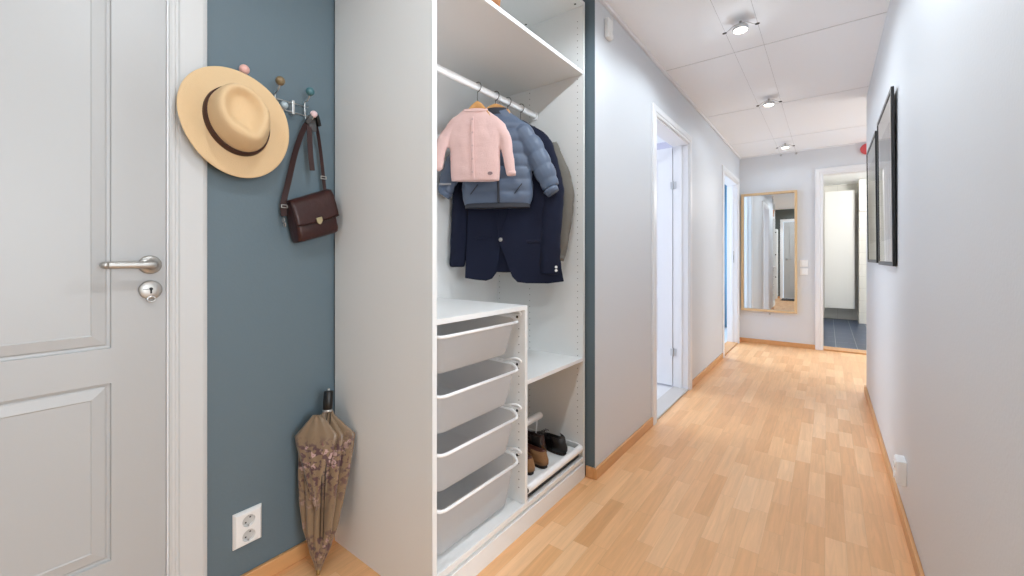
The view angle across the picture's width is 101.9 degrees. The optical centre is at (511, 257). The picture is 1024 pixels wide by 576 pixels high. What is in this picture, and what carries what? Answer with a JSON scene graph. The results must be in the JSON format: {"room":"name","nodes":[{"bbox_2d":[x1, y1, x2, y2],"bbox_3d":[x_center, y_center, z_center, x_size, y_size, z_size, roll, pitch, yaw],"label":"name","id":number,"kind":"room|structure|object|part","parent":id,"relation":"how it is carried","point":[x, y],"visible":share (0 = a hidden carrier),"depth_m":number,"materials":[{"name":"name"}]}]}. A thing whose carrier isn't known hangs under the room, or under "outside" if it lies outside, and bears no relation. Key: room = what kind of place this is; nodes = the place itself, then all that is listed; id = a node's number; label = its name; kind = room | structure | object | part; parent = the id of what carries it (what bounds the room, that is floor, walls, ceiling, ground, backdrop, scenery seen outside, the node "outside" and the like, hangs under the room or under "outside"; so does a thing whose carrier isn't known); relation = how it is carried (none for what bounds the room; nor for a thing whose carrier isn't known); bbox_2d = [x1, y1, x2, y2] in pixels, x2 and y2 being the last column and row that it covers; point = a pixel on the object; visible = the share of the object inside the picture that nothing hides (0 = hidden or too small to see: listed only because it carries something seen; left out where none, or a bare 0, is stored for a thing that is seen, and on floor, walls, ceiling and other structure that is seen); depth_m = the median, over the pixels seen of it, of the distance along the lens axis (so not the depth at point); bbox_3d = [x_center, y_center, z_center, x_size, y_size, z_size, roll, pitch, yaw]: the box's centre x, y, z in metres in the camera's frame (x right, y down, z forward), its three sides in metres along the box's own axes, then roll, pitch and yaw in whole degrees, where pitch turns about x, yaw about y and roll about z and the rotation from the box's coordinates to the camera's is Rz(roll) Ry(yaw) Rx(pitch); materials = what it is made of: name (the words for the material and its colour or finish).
{"room":"home entrance hallway","nodes":[
{"label":"home entrance hallway","id":0,"kind":"room"},
{"bbox_2d":[207,0,334,575],"bbox_3d":[-1.043,-0.110,1.231,0.100,2.400,3.100,0,0,37],"label":"wall","id":1,"kind":"structure","parent":0,"point":[271,297],"depth_m":1.42,"materials":[{"name":"blue paint"}]},
{"bbox_2d":[0,0,165,575],"bbox_3d":[-1.259,0.066,0.853,0.098,2.032,0.867,0,0,37],"label":"door","id":2,"kind":"structure","parent":1,"relation":"in","point":[83,82],"depth_m":1.07,"materials":[{"name":"grey paint"}]},
{"bbox_3d":[-1.028,0.019,1.125,0.060,0.052,0.135,0,0,37],"label":"handle","id":3,"kind":"part","parent":2,"relation":"part of","materials":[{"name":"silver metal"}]},
{"bbox_2d":[166,0,168,575],"bbox_3d":[-1.286,0.060,0.868,0.052,2.060,0.889,0,0,37],"label":"trim","id":4,"kind":"structure","parent":1,"relation":"attached to","point":[167,1],"depth_m":1.20,"materials":[{"name":"white paint"}]},
{"bbox_2d":[169,0,206,575],"bbox_3d":[-1.258,0.020,0.851,0.016,2.140,1.064,0,0,37],"label":"trim","id":5,"kind":"structure","parent":1,"relation":"attached to","point":[187,18],"depth_m":1.23,"materials":[{"name":"grey paint"}]},
{"bbox_2d":[232,503,261,550],"bbox_3d":[-0.869,0.885,1.366,0.014,0.114,0.085,0,0,37],"label":"wall socket","id":6,"kind":"object","parent":1,"relation":"attached to","point":[246,524],"visible":1,"depth_m":1.36,"materials":[{"name":"white plastic"}]},
{"bbox_2d":[239,64,317,119],"bbox_3d":[-0.796,-0.551,1.407,0.081,0.132,0.250,0,0,37],"label":"coat rack","id":7,"kind":"object","parent":1,"relation":"attached to","point":[243,68],"visible":0.75,"depth_m":1.46,"materials":[{"name":"silver metal"}]},
{"bbox_2d":[177,66,288,177],"bbox_3d":[-0.823,-0.422,1.260,0.120,0.337,0.298,0,0,44],"label":"straw hat","id":8,"kind":"object","parent":7,"relation":"hanging from","point":[234,122],"visible":1,"depth_m":1.24,"materials":[{"name":"beige wicker"}]},
{"bbox_3d":[-0.813,-0.530,1.412,0.006,0.038,0.237,0,0,37],"label":"rail","id":9,"kind":"part","parent":7,"relation":"part of","materials":[{"name":"silver metal"}]},
{"bbox_2d":[280,114,338,242],"bbox_3d":[-0.723,-0.286,1.490,0.085,0.467,0.194,0,0,37],"label":"shoulder bag","id":10,"kind":"object","parent":7,"relation":"hanging from","point":[313,215],"visible":1,"depth_m":1.47,"materials":[{"name":"brown leather"}]},
{"bbox_2d":[241,535,334,575],"bbox_3d":[-0.812,1.062,1.441,0.014,0.055,0.410,0,0,37],"label":"baseboard","id":11,"kind":"structure","parent":1,"relation":"attached to","point":[282,561],"depth_m":1.45,"materials":[{"name":"brown wood"}]},
{"bbox_2d":[583,0,594,475],"bbox_3d":[0.166,-0.110,2.235,0.612,2.400,0.003,0,0,37],"label":"wall","id":12,"kind":"structure","parent":0,"point":[589,4],"depth_m":2.06,"materials":[{"name":"blue paint"}]},
{"bbox_2d":[274,318,915,575],"bbox_3d":[2.300,1.114,3.527,6.600,0.052,10.800,0,0,37],"label":"floor","id":13,"kind":"structure","parent":0,"point":[772,463],"depth_m":1.92,"materials":[{"name":"brown wood"}]},
{"bbox_2d":[295,388,354,575],"bbox_3d":[-0.671,0.782,1.477,0.185,0.616,0.124,0,0,18],"label":"umbrella","id":14,"kind":"object","parent":13,"relation":"on","point":[324,444],"visible":1,"depth_m":1.45,"materials":[{"name":"beige fabric"}]},
{"bbox_3d":[-0.668,0.516,1.506,0.037,0.069,0.039,0,0,37],"label":"handle","id":15,"kind":"part","parent":14,"relation":"part of","materials":[{"name":"black plastic"}]},
{"bbox_2d":[335,0,584,575],"bbox_3d":[-0.159,-0.090,1.831,0.556,2.360,1.001,0,0,37],"label":"wardrobe","id":16,"kind":"object","parent":13,"relation":"on","point":[442,376],"visible":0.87,"depth_m":1.52,"materials":[{"name":"white wood"}]},
{"bbox_3d":[-0.457,-0.090,1.441,0.553,2.360,0.018,0,0,37],"label":"panel","id":17,"kind":"part","parent":16,"relation":"part of","materials":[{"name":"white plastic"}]},
{"bbox_3d":[-0.378,-0.133,1.997,0.007,2.235,0.965,0,0,37],"label":"panel","id":18,"kind":"part","parent":16,"relation":"part of","materials":[{"name":"white laminate"}]},
{"bbox_3d":[-0.287,0.881,1.618,0.450,0.186,0.428,0,0,37],"label":"drawer","id":19,"kind":"part","parent":16,"relation":"part of","materials":[{"name":"white plastic"}]},
{"bbox_3d":[-0.287,0.689,1.618,0.450,0.158,0.428,0,0,37],"label":"drawer","id":20,"kind":"part","parent":16,"relation":"part of","materials":[{"name":"white plastic"}]},
{"bbox_3d":[-0.287,0.500,1.618,0.450,0.153,0.428,0,0,37],"label":"drawer","id":21,"kind":"part","parent":16,"relation":"part of","materials":[{"name":"white plastic"}]},
{"bbox_3d":[-0.287,0.307,1.618,0.450,0.146,0.428,0,0,37],"label":"drawer","id":22,"kind":"part","parent":16,"relation":"part of","materials":[{"name":"white plastic"}]},
{"bbox_2d":[469,82,489,114],"bbox_3d":[-0.155,-0.699,1.853,0.120,0.176,0.027,0,0,7],"label":"clothes hanger","id":23,"kind":"object","parent":16,"relation":"hanging from","point":[477,104],"visible":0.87,"depth_m":1.85,"materials":[{"name":"brown wood"}]},
{"bbox_2d":[437,108,515,181],"bbox_3d":[-0.172,-0.509,1.854,0.382,0.333,0.066,0,0,7],"label":"cardigan","id":24,"kind":"object","parent":23,"relation":"hanging from","point":[475,138],"visible":0.98,"depth_m":1.83,"materials":[{"name":"pink fabric"}]},
{"bbox_3d":[-0.303,0.199,1.641,0.546,0.018,0.488,0,0,37],"label":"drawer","id":25,"kind":"part","parent":16,"relation":"part of","materials":[{"name":"white plastic"}]},
{"bbox_2d":[491,0,500,6],"bbox_3d":[-0.146,-1.006,1.565,0.236,0.160,0.236,0,0,37],"label":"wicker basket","id":26,"kind":"object","parent":16,"relation":"on","point":[497,2],"visible":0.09,"depth_m":1.53,"materials":[{"name":"wicker"}]},
{"bbox_2d":[487,91,509,112],"bbox_3d":[-0.078,-0.726,1.954,0.140,0.122,0.029,0,0,7],"label":"clothes hanger","id":27,"kind":"object","parent":16,"relation":"hanging from","point":[495,104],"visible":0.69,"depth_m":1.95,"materials":[{"name":"brown wood"}]},
{"bbox_2d":[438,107,558,208],"bbox_3d":[-0.068,-0.469,1.954,0.575,0.467,0.109,0,0,7],"label":"quilted jacket","id":28,"kind":"object","parent":27,"relation":"hanging from","point":[530,154],"visible":0.6,"depth_m":1.91,"materials":[{"name":"blue fabric"}]},
{"bbox_2d":[437,0,582,96],"bbox_3d":[-0.159,-0.917,1.831,0.545,0.018,0.965,0,0,37],"label":"shelf","id":29,"kind":"object","parent":16,"relation":"attached to","point":[478,40],"depth_m":1.83,"materials":[{"name":"white laminate"}]},
{"bbox_3d":[-0.158,0.992,1.830,0.547,0.022,0.965,0,0,37],"label":"panel","id":30,"kind":"part","parent":16,"relation":"part of","materials":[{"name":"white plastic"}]},
{"bbox_3d":[-0.161,0.597,1.828,0.546,0.777,0.018,0,0,37],"label":"divider panel","id":31,"kind":"part","parent":16,"relation":"part of","materials":[{"name":"white plastic"}]},
{"bbox_2d":[527,452,534,475],"bbox_3d":[0.008,0.902,1.914,0.078,0.083,0.280,0,0,-36],"label":"shoe","id":32,"kind":"object","parent":16,"relation":"on","point":[530,462],"visible":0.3,"depth_m":1.80,"materials":[{"name":"brown leather"}]},
{"bbox_2d":[527,430,546,451],"bbox_3d":[0.081,0.894,2.070,0.078,0.098,0.256,0,0,-37],"label":"shoe","id":33,"kind":"object","parent":16,"relation":"on","point":[535,439],"visible":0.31,"depth_m":1.99,"materials":[{"name":"black leather"}]},
{"bbox_2d":[527,439,548,468],"bbox_3d":[0.072,0.902,1.969,0.078,0.083,0.280,0,0,-36],"label":"shoe","id":34,"kind":"object","parent":16,"relation":"on","point":[540,457],"visible":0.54,"depth_m":1.87,"materials":[{"name":"brown leather"}]},
{"bbox_2d":[530,445,548,465],"bbox_3d":[0.132,0.900,1.886,0.073,0.056,0.076,0,0,-36],"label":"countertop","id":35,"kind":"structure","parent":34,"relation":"on","point":[540,458],"depth_m":1.86,"materials":[{"name":"brown leather"}]},
{"bbox_3d":[0.137,-0.090,2.224,0.553,2.360,0.018,0,0,37],"label":"panel","id":36,"kind":"part","parent":16,"relation":"part of","materials":[{"name":"white plastic"}]},
{"bbox_3d":[-0.160,-1.260,1.832,0.553,0.021,0.965,0,0,37],"label":"panel","id":37,"kind":"part","parent":16,"relation":"part of","materials":[{"name":"white plastic"}]},
{"bbox_2d":[531,429,566,455],"bbox_3d":[0.178,0.901,2.081,0.078,0.085,0.256,0,0,-38],"label":"shoe","id":38,"kind":"object","parent":16,"relation":"on","point":[555,444],"visible":0.76,"depth_m":2.00,"materials":[{"name":"black leather"}]},
{"bbox_2d":[551,433,566,452],"bbox_3d":[0.235,0.897,2.009,0.073,0.060,0.072,0,0,-38],"label":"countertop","id":39,"kind":"structure","parent":38,"relation":"on","point":[557,444],"depth_m":1.99,"materials":[{"name":"black leather"}]},
{"bbox_2d":[527,412,582,497],"bbox_3d":[0.004,0.879,2.012,0.514,0.212,0.497,0,0,37],"label":"tray","id":40,"kind":"object","parent":16,"relation":"on","point":[570,424],"depth_m":2.03,"materials":[{"name":"plastic"}]},
{"bbox_2d":[527,349,582,383],"bbox_3d":[-0.011,0.501,2.025,0.545,0.017,0.477,0,0,37],"label":"shelf","id":41,"kind":"object","parent":16,"relation":"attached to","point":[541,363],"depth_m":1.98,"materials":[{"name":"white laminate"}]},
{"bbox_2d":[657,142,671,149],"bbox_3d":[0.153,-0.110,4.115,2.668,2.400,2.980,0,0,37],"label":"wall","id":42,"kind":"structure","parent":0,"point":[663,145],"depth_m":4.70,"materials":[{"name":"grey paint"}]},
{"bbox_2d":[657,386,687,419],"bbox_3d":[1.158,1.084,3.130,0.124,0.012,0.810,0,0,37],"label":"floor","id":43,"kind":"structure","parent":42,"relation":"attached to","point":[674,394],"depth_m":3.16,"materials":[{"name":"grey"}]},
{"bbox_2d":[595,0,739,467],"bbox_3d":[1.448,-0.110,4.005,0.713,2.400,4.368,0,0,37],"label":"wall","id":44,"kind":"structure","parent":0,"point":[627,81],"depth_m":2.43,"materials":[{"name":"white paint"}]},
{"bbox_2d":[605,11,612,40],"bbox_3d":[0.513,-1.220,2.158,0.032,0.176,0.088,0,0,37],"label":"box","id":45,"kind":"object","parent":44,"relation":"attached to","point":[608,22],"visible":0.94,"depth_m":2.13,"materials":[{"name":"white plastic"}]},
{"bbox_2d":[586,337,740,479],"bbox_3d":[1.678,1.062,3.746,0.059,0.055,4.263,0,0,37],"label":"baseboard","id":46,"kind":"structure","parent":44,"relation":"attached to","point":[593,473],"depth_m":2.35,"materials":[{"name":"brown wood"}]},
{"bbox_2d":[657,147,675,384],"bbox_3d":[1.062,0.071,3.753,0.842,2.002,0.049,0,0,41],"label":"door","id":47,"kind":"structure","parent":44,"relation":"in","point":[665,183],"depth_m":3.53,"materials":[{"name":"white paint"}]},
{"bbox_2d":[599,0,740,158],"bbox_3d":[1.702,-1.300,3.737,0.016,0.020,4.248,0,0,37],"label":"trim","id":48,"kind":"structure","parent":44,"relation":"attached to","point":[604,3],"depth_m":2.75,"materials":[{"name":"white paint"}]},
{"bbox_2d":[651,102,691,424],"bbox_3d":[1.210,0.037,3.090,0.016,2.105,0.974,0,0,37],"label":"trim","id":49,"kind":"structure","parent":44,"relation":"attached to","point":[656,112],"depth_m":2.72,"materials":[{"name":"white paint"}]},
{"bbox_2d":[657,118,688,389],"bbox_3d":[1.157,0.072,3.130,0.122,2.035,0.834,0,0,37],"label":"trim","id":50,"kind":"structure","parent":44,"relation":"attached to","point":[680,146],"depth_m":3.44,"materials":[{"name":"white paint"}]},
{"bbox_2d":[722,165,739,357],"bbox_3d":[2.614,0.037,4.939,0.016,2.105,1.050,0,0,37],"label":"trim","id":51,"kind":"structure","parent":44,"relation":"attached to","point":[725,170],"depth_m":4.56,"materials":[{"name":"white paint"}]},
{"bbox_2d":[725,341,736,354],"bbox_3d":[2.562,1.084,4.979,0.124,0.012,0.886,0,0,37],"label":"trim","id":52,"kind":"structure","parent":44,"relation":"attached to","point":[728,345],"depth_m":5.09,"materials":[{"name":"brown wood"}]},
{"bbox_2d":[725,174,737,342],"bbox_3d":[2.561,0.072,4.980,0.122,2.035,0.910,0,0,37],"label":"trim","id":53,"kind":"structure","parent":44,"relation":"attached to","point":[732,187],"depth_m":5.32,"materials":[{"name":"white paint"}]},
{"bbox_2d":[606,0,889,185],"bbox_3d":[2.331,-1.340,3.567,6.600,0.060,11.100,0,0,37],"label":"ceiling","id":54,"kind":"structure","parent":0,"point":[822,54],"depth_m":2.75,"materials":[{"name":"white paint"}]},
{"bbox_2d":[740,142,865,344],"bbox_3d":[4.574,-0.110,4.299,3.912,2.400,0.120,0,0,37],"label":"wall","id":55,"kind":"structure","parent":0,"point":[788,171],"depth_m":5.05,"materials":[{"name":"white paint"}]},
{"bbox_2d":[710,0,781,155],"bbox_3d":[1.200,-1.280,2.333,0.024,0.061,7.092,0,0,37],"label":"cable","id":56,"kind":"object","parent":55,"relation":"attached to","point":[710,0],"visible":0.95,"depth_m":2.66,"materials":[{"name":"silver metal"}]},
{"bbox_2d":[722,21,759,34],"bbox_3d":[1.251,-1.266,2.270,0.180,0.057,0.078,0,0,37],"label":"spotlight","id":57,"kind":"object","parent":56,"relation":"attached to","point":[742,27],"visible":1,"depth_m":2.25,"materials":[{"name":"silver metal"}]},
{"bbox_2d":[756,99,781,106],"bbox_3d":[2.092,-1.266,3.378,0.180,0.057,0.078,0,0,37],"label":"spotlight","id":58,"kind":"object","parent":56,"relation":"hanging from","point":[768,102],"visible":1,"depth_m":3.36,"materials":[{"name":"silver metal"}]},
{"bbox_2d":[776,143,794,148],"bbox_3d":[3.086,-1.266,4.688,0.180,0.057,0.078,0,0,37],"label":"spotlight","id":59,"kind":"object","parent":56,"relation":"attached to","point":[785,146],"visible":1,"depth_m":4.67,"materials":[{"name":"silver metal"}]},
{"bbox_2d":[741,190,796,313],"bbox_3d":[3.222,-0.075,5.218,0.600,1.500,0.048,0,0,37],"label":"wall mirror","id":60,"kind":"object","parent":55,"relation":"attached to","point":[768,219],"visible":1,"depth_m":5.22,"materials":[{"name":"brown mirror"}]},
{"bbox_2d":[751,1,796,153],"bbox_3d":[1.326,-1.280,2.238,0.024,0.061,7.092,0,0,37],"label":"cable","id":61,"kind":"object","parent":55,"relation":"attached to","point":[751,1],"visible":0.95,"depth_m":2.74,"materials":[{"name":"silver metal"}]},
{"bbox_2d":[741,337,814,348],"bbox_3d":[3.299,1.062,5.184,0.785,0.055,0.013,0,0,37],"label":"baseboard","id":62,"kind":"structure","parent":55,"relation":"attached to","point":[751,340],"depth_m":5.16,"materials":[{"name":"brown wood"}]},
{"bbox_2d":[741,143,854,158],"bbox_3d":[3.447,-1.302,5.071,1.151,0.016,0.014,0,0,37],"label":"trim","id":63,"kind":"structure","parent":55,"relation":"attached to","point":[850,143],"depth_m":5.03,"materials":[{"name":"white paint"}]},
{"bbox_2d":[800,260,807,266],"bbox_3d":[3.525,0.065,5.012,0.080,0.080,0.013,0,0,37],"label":"light switch","id":64,"kind":"object","parent":55,"relation":"attached to","point":[803,263],"visible":1,"depth_m":5.01,"materials":[{"name":"white plastic"}]},
{"bbox_2d":[800,268,807,274],"bbox_3d":[3.525,0.165,5.012,0.080,0.080,0.013,0,0,37],"label":"light switch","id":65,"kind":"object","parent":55,"relation":"attached to","point":[803,271],"visible":1,"depth_m":5.01,"materials":[{"name":"white plastic"}]},
{"bbox_2d":[815,164,865,349],"bbox_3d":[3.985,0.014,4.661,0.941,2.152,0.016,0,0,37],"label":"trim","id":66,"kind":"structure","parent":55,"relation":"attached to","point":[818,172],"depth_m":4.91,"materials":[{"name":"white paint"}]},
{"bbox_2d":[823,346,865,354],"bbox_3d":[4.049,1.081,4.745,0.783,0.018,0.204,0,0,37],"label":"trim","id":67,"kind":"structure","parent":55,"relation":"attached to","point":[827,348],"depth_m":4.82,"materials":[{"name":"brown wood"}]},
{"bbox_2d":[860,144,865,154],"bbox_3d":[3.981,-1.225,4.646,0.128,0.128,0.045,0,0,37],"label":"bell","id":68,"kind":"object","parent":55,"relation":"attached to","point":[863,147],"visible":0.27,"depth_m":4.66,"materials":[{"name":"red plastic"}]},
{"bbox_2d":[823,183,856,319],"bbox_3d":[6.476,-0.110,7.043,3.000,2.400,0.150,0,0,37],"label":"wall","id":69,"kind":"structure","parent":0,"point":[835,313],"depth_m":7.41,"materials":[{"name":"white paint"}]},
{"bbox_2d":[825,190,854,308],"bbox_3d":[5.775,-0.145,7.323,0.415,2.040,0.252,0,0,37],"label":"upper cabinet","id":70,"kind":"object","parent":69,"relation":"attached to","point":[839,205],"visible":1,"depth_m":7.21,"materials":[{"name":"white wood"}]},
{"bbox_2d":[857,179,865,323],"bbox_3d":[6.702,-0.110,6.494,1.975,2.400,0.450,0,0,37],"label":"wall","id":71,"kind":"structure","parent":0,"point":[861,185],"depth_m":6.89,"materials":[{"name":"white paint"}]},
{"bbox_2d":[866,0,1023,575],"bbox_3d":[1.874,-0.110,1.948,0.120,2.400,3.470,0,0,37],"label":"wall","id":72,"kind":"structure","parent":0,"point":[945,323],"depth_m":1.03,"materials":[{"name":"white paint"}]},
{"bbox_2d":[866,131,877,262],"bbox_3d":[2.413,-0.370,2.782,0.019,0.800,0.690,0,0,37],"label":"framed picture","id":73,"kind":"object","parent":72,"relation":"attached to","point":[871,155],"visible":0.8,"depth_m":2.71,"materials":[{"name":"grey glass"}]},
{"bbox_3d":[2.411,-0.370,2.784,0.007,0.770,0.660,0,0,37],"label":"glass pane","id":74,"kind":"part","parent":73,"relation":"part of","materials":[{"name":"clear glass"}]},
{"bbox_2d":[877,86,895,265],"bbox_3d":[1.933,-0.372,2.149,0.019,0.820,0.660,0,0,37],"label":"framed picture","id":75,"kind":"object","parent":72,"relation":"attached to","point":[886,201],"visible":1,"depth_m":2.06,"materials":[{"name":"black paint"}]},
{"bbox_3d":[1.930,-0.372,2.151,0.007,0.790,0.630,0,0,37],"label":"glass pane","id":76,"kind":"part","parent":75,"relation":"part of","materials":[{"name":"clear glass"}]},
{"bbox_2d":[864,385,924,575],"bbox_3d":[1.873,1.062,1.957,0.133,0.055,3.483,0,0,37],"label":"baseboard","id":77,"kind":"structure","parent":72,"relation":"attached to","point":[916,562],"depth_m":1.79,"materials":[{"name":"brown wood"}]},
{"bbox_2d":[893,454,906,486],"bbox_3d":[1.591,0.870,1.705,0.036,0.096,0.080,0,0,37],"label":"wall socket","id":78,"kind":"object","parent":72,"relation":"attached to","point":[899,462],"visible":1,"depth_m":1.68,"materials":[{"name":"white plastic"}]},
{"bbox_3d":[0.043,-0.699,2.112,0.180,0.177,0.030,0,0,17],"label":"clothes hanger","id":79,"kind":"object","parent":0,"visible":0},
{"bbox_2d":[534,126,573,260],"bbox_3d":[0.051,-0.329,2.112,0.532,0.692,0.102,0,0,17],"label":"coat","id":80,"kind":"object","parent":79,"relation":"hanging from","point":[568,207],"visible":0.12,"depth_m":2.02,"materials":[{"name":"grey fabric"}]},
{"bbox_3d":[1.861,-0.110,6.283,2.768,2.400,2.540,0,0,37],"label":"wall","id":81,"kind":"structure","parent":0,"visible":0},
{"bbox_2d":[725,185,726,326],"bbox_3d":[3.062,-0.070,6.612,0.983,2.280,0.054,0,0,37],"label":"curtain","id":82,"kind":"object","parent":81,"relation":"hanging from","point":[725,185],"visible":0.02,"depth_m":6.44,"materials":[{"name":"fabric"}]},
{"bbox_3d":[-0.022,-0.699,2.026,0.200,0.177,0.030,0,0,9],"label":"clothes hanger","id":83,"kind":"object","parent":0,"visible":0},
{"bbox_2d":[449,120,563,282],"bbox_3d":[-0.029,-0.277,2.019,0.561,0.791,0.113,0,0,9],"label":"blazer","id":84,"kind":"object","parent":83,"relation":"hanging from","point":[524,243],"visible":0.56,"depth_m":1.98,"materials":[{"name":"blue fabric"}]},
{"bbox_3d":[-0.119,-0.230,2.009,0.224,0.680,0.006,0,0,9],"label":"panel","id":85,"kind":"part","parent":84,"relation":"part of","materials":[{"name":"blue fabric"}]},
{"bbox_3d":[0.087,-0.225,1.968,0.314,0.690,0.006,0,0,9],"label":"panel","id":86,"kind":"part","parent":84,"relation":"part of","materials":[{"name":"blue fabric"}]}
]}

